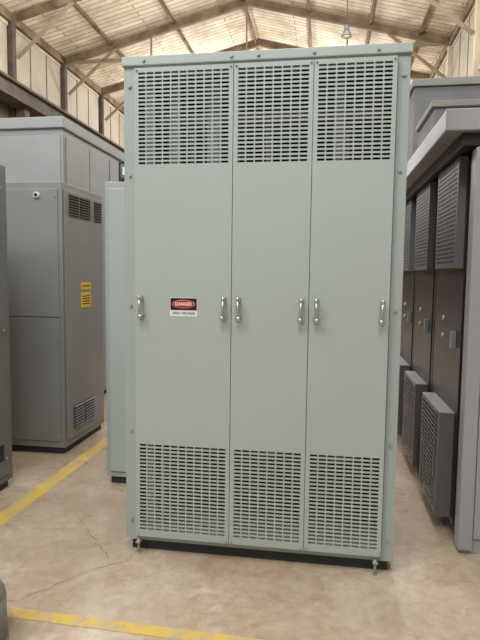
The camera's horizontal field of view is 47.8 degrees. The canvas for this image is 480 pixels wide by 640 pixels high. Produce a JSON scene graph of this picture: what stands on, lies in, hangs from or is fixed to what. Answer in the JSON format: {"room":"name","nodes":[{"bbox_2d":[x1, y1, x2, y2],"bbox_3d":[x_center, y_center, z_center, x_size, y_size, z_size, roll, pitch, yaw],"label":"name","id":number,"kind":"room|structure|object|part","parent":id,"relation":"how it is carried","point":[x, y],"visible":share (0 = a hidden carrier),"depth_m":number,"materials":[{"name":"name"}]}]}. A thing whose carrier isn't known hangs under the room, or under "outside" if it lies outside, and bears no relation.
{"room":"industrial warehouse","nodes":[
{"label":"industrial warehouse","id":0,"kind":"room"},
{"bbox_2d":[0,67,8,117],"bbox_3d":[-3.750,-3.908,21.022,0.150,6.900,48.000,1,5,9],"label":"wall","id":1,"kind":"structure","parent":0,"point":[4,112],"depth_m":11.68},
{"bbox_2d":[0,16,7,73],"bbox_3d":[-5.206,-5.617,10.643,0.050,1.440,2.215,1,5,9],"label":"window","id":2,"kind":"structure","parent":1,"relation":"in","point":[3,23],"depth_m":11.57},
{"bbox_2d":[16,29,60,107],"bbox_3d":[-4.837,-5.810,13.007,0.050,1.440,2.215,1,5,9],"label":"window","id":3,"kind":"structure","parent":1,"relation":"in","point":[37,70],"depth_m":12.98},
{"bbox_2d":[0,4,123,114],"bbox_3d":[-3.577,-7.273,20.720,0.120,0.180,48.000,1,5,9],"label":"trim","id":4,"kind":"structure","parent":1,"relation":"attached to","point":[5,13],"depth_m":13.56,"materials":[{"name":"brown wood"}]},
{"bbox_2d":[67,70,98,131],"bbox_3d":[-4.468,-6.003,15.370,0.050,1.440,2.215,1,5,9],"label":"window","id":5,"kind":"structure","parent":1,"relation":"in","point":[83,102],"depth_m":15.39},
{"bbox_2d":[104,99,123,147],"bbox_3d":[-4.099,-6.197,17.734,0.050,1.440,2.215,1,5,9],"label":"window","id":6,"kind":"structure","parent":1,"relation":"in","point":[114,126],"depth_m":17.66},
{"bbox_2d":[0,70,123,152],"bbox_3d":[-3.340,-3.101,21.024,0.400,5.300,47.800,1,5,9],"label":"girder","id":7,"kind":"object","parent":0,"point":[26,102],"visible":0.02,"depth_m":11.86,"materials":[{"name":"metal"}]},
{"bbox_2d":[0,0,467,106],"bbox_3d":[1.199,-7.835,19.928,9.770,1.225,48.000,1,5,9],"label":"ceiling","id":8,"kind":"structure","parent":0,"point":[72,34],"depth_m":13.40,"materials":[{"name":"paint"}]},
{"bbox_2d":[12,0,474,58],"bbox_3d":[-0.206,-6.629,11.006,9.769,2.130,0.100,1,5,9],"label":"roof truss","id":9,"kind":"object","parent":8,"relation":"attached to","point":[50,5],"visible":0.85,"depth_m":11.58,"materials":[{"name":"brown wood"}]},
{"bbox_2d":[73,0,432,59],"bbox_3d":[1.510,-7.851,19.878,7.660,1.088,48.000,1,5,9],"label":"roof beams","id":10,"kind":"structure","parent":8,"relation":"attached to","point":[82,12],"depth_m":13.09,"materials":[{"name":"brown wood"}]},
{"bbox_2d":[65,0,448,94],"bbox_3d":[0.163,-6.822,13.369,9.769,2.130,0.100,1,5,9],"label":"roof truss","id":11,"kind":"object","parent":8,"relation":"attached to","point":[427,39],"visible":0.66,"depth_m":13.26,"materials":[{"name":"brown wood"}]},
{"bbox_2d":[102,40,428,120],"bbox_3d":[0.532,-7.016,15.733,9.769,2.130,0.100,1,5,9],"label":"roof truss","id":12,"kind":"object","parent":8,"relation":"attached to","point":[265,44],"visible":0.3,"depth_m":15.66,"materials":[{"name":"brown wood"}]},
{"bbox_2d":[341,0,351,38],"bbox_3d":[2.174,-6.403,10.957,0.220,1.370,0.220,1,5,9],"label":"light","id":13,"kind":"object","parent":8,"relation":"hanging from","point":[346,34],"visible":1,"depth_m":10.96,"materials":[{"name":"metal"}]},
{"bbox_2d":[0,393,479,639],"bbox_3d":[1.223,-0.296,20.541,10.400,0.100,48.000,1,5,9],"label":"floor","id":14,"kind":"structure","parent":0,"point":[430,589],"depth_m":2.41,"materials":[{"name":"concrete"}]},
{"bbox_2d":[0,579,8,639],"bbox_3d":[-0.965,1.055,1.964,0.230,0.250,0.230,1,5,9],"label":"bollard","id":15,"kind":"object","parent":14,"relation":"on","point":[4,632],"visible":1,"depth_m":1.97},
{"bbox_2d":[0,165,12,490],"bbox_3d":[-1.971,0.088,2.946,0.966,1.990,1.000,1,5,9],"label":"tall cabinet","id":16,"kind":"object","parent":14,"relation":"on","point":[6,471],"visible":1,"depth_m":3.31,"materials":[{"name":"grey metal"}]},
{"bbox_2d":[7,14,16,117],"bbox_3d":[-5.011,-3.172,12.039,0.130,6.900,0.140,1,5,9],"label":"column","id":17,"kind":"structure","parent":14,"relation":"on","point":[11,27],"depth_m":11.77,"materials":[{"name":"metal"}]},
{"bbox_2d":[0,437,106,526],"bbox_3d":[-0.652,0.769,6.908,0.200,0.001,9.601,1,5,9],"label":"floor marking","id":18,"kind":"object","parent":14,"relation":"on","point":[15,508],"depth_m":3.46,"materials":[{"name":"paint"}]},
{"bbox_2d":[6,182,103,453],"bbox_3d":[-1.718,-0.033,4.362,1.028,2.000,0.752,1,5,9],"label":"tall cabinet","id":19,"kind":"object","parent":14,"relation":"on","point":[55,249],"visible":0.98,"depth_m":4.01,"materials":[{"name":"grey metal"}]},
{"bbox_2d":[0,116,123,393],"bbox_3d":[-2.875,-0.567,6.029,2.810,2.760,1.660,1,5,9],"label":"tall cabinet","id":20,"kind":"object","parent":14,"relation":"on","point":[52,148],"visible":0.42,"depth_m":5.01,"materials":[{"name":"grey metal"}]},
{"bbox_2d":[60,58,67,111],"bbox_3d":[-4.642,-3.365,14.402,0.130,6.900,0.140,1,5,9],"label":"column","id":21,"kind":"structure","parent":14,"relation":"on","point":[63,69],"depth_m":14.12,"materials":[{"name":"metal"}]},
{"bbox_2d":[8,552,135,600],"bbox_3d":[-0.881,1.143,2.417,0.686,0.001,0.686,1,5,9],"label":"crack","id":22,"kind":"object","parent":14,"relation":"on","point":[135,552],"depth_m":2.39,"materials":[{"name":"concrete"}]},
{"bbox_2d":[75,512,108,557],"bbox_3d":[-0.781,1.110,2.825,0.397,0.001,0.457,1,5,9],"label":"crack","id":23,"kind":"object","parent":14,"relation":"on","point":[75,512],"depth_m":2.79,"materials":[{"name":"concrete"}]},
{"bbox_2d":[98,95,103,134],"bbox_3d":[-4.273,-3.558,16.766,0.130,6.900,0.140,1,5,9],"label":"column","id":24,"kind":"structure","parent":14,"relation":"on","point":[101,97],"depth_m":16.48,"materials":[{"name":"metal"}]},
{"bbox_2d":[105,161,125,482],"bbox_3d":[-0.333,0.006,3.682,0.925,2.070,0.732,1,5,9],"label":"tall cabinet","id":25,"kind":"object","parent":14,"relation":"on","point":[114,191],"visible":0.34,"depth_m":3.39,"materials":[{"name":"grey metal"}]},
{"bbox_2d":[7,607,262,639],"bbox_3d":[-0.312,1.179,2.052,1.231,0.001,0.085,1,5,9],"label":"floor marking","id":26,"kind":"object","parent":14,"relation":"on","point":[74,620],"depth_m":2.08,"materials":[{"name":"paint"}]},
{"bbox_2d":[122,42,412,575],"bbox_3d":[0.131,-0.043,2.779,1.276,2.328,0.772,1,5,9],"label":"enclosure","id":27,"kind":"object","parent":14,"relation":"on","point":[265,190],"visible":1,"depth_m":2.45,"materials":[{"name":"green paint"}]},
{"bbox_3d":[-0.462,-0.059,2.501,0.034,0.112,0.044,1,5,9],"label":"door handle","id":28,"kind":"part","parent":27,"relation":"part of","materials":[{"name":"silver metal"}]},
{"bbox_3d":[-0.264,-0.041,2.504,0.452,2.184,0.021,1,5,9],"label":"door","id":29,"kind":"part","parent":27,"relation":"part of","materials":[{"name":"green paint"}]},
{"bbox_3d":[-0.075,-0.049,2.441,0.034,0.112,0.044,1,5,9],"label":"door handle","id":30,"kind":"part","parent":27,"relation":"part of","materials":[{"name":"silver metal"}]},
{"bbox_3d":[-0.010,-0.048,2.431,0.034,0.112,0.044,1,5,9],"label":"door handle","id":31,"kind":"part","parent":27,"relation":"part of","materials":[{"name":"silver metal"}]},
{"bbox_3d":[0.134,-0.031,2.443,0.346,2.184,0.021,1,5,9],"label":"door","id":32,"kind":"part","parent":27,"relation":"part of","materials":[{"name":"green paint"}]},
{"bbox_3d":[0.270,-0.041,2.388,0.034,0.112,0.044,1,5,9],"label":"door handle","id":33,"kind":"part","parent":27,"relation":"part of","materials":[{"name":"silver metal"}]},
{"bbox_3d":[0.334,-0.039,2.378,0.034,0.112,0.044,1,5,9],"label":"door handle","id":34,"kind":"part","parent":27,"relation":"part of","materials":[{"name":"silver metal"}]},
{"bbox_3d":[0.478,-0.022,2.390,0.346,2.184,0.021,1,5,9],"label":"door","id":35,"kind":"part","parent":27,"relation":"part of","materials":[{"name":"green paint"}]},
{"bbox_3d":[0.615,-0.032,2.335,0.034,0.112,0.044,1,5,9],"label":"door handle","id":36,"kind":"part","parent":27,"relation":"part of","materials":[{"name":"silver metal"}]},
{"bbox_2d":[397,108,479,553],"bbox_3d":[2.014,-0.128,5.311,1.290,2.120,5.780,1,5,9],"label":"tall cabinet","id":37,"kind":"object","parent":14,"relation":"on","point":[439,399],"visible":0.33,"depth_m":2.89,"materials":[{"name":"grey metal"}]},
{"bbox_2d":[407,76,479,162],"bbox_3d":[1.974,-1.548,4.531,1.140,0.840,2.340,1,5,9],"label":"housing","id":38,"kind":"object","parent":37,"relation":"on","point":[430,98],"visible":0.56,"depth_m":4.38,"materials":[{"name":"grey metal"}]},
{"bbox_2d":[446,45,452,76],"bbox_3d":[4.888,-3.129,12.933,0.120,6.900,0.120,1,5,9],"label":"timber post","id":39,"kind":"object","parent":14,"relation":"on","point":[449,48],"visible":0.14,"depth_m":12.64,"materials":[{"name":"beige wood"}]},
{"bbox_2d":[472,0,479,75],"bbox_3d":[4.519,-2.936,10.570,0.120,6.900,0.120,1,5,9],"label":"timber post","id":40,"kind":"object","parent":14,"relation":"on","point":[476,42],"visible":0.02,"depth_m":10.33,"materials":[{"name":"beige wood"}]},
{"bbox_3d":[6.051,-3.665,19.511,0.150,6.900,48.000,1,5,9],"label":"wall","id":41,"kind":"structure","parent":0,"visible":0},
{"bbox_2d":[434,55,446,77],"bbox_3d":[5.136,-5.765,13.890,0.050,1.440,2.215,1,5,9],"label":"window","id":42,"kind":"structure","parent":41,"relation":"in","point":[443,68],"depth_m":13.49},
{"bbox_2d":[429,0,474,77],"bbox_3d":[5.958,-7.017,19.252,0.120,0.180,48.000,1,5,9],"label":"roof beam","id":43,"kind":"structure","parent":41,"relation":"attached to","point":[470,3],"depth_m":12.14,"materials":[{"name":"brown wood"}]},
{"bbox_2d":[452,5,474,76],"bbox_3d":[4.767,-5.572,11.527,0.050,1.440,2.215,1,5,9],"label":"window","id":44,"kind":"structure","parent":41,"relation":"in","point":[462,46],"depth_m":11.49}
]}

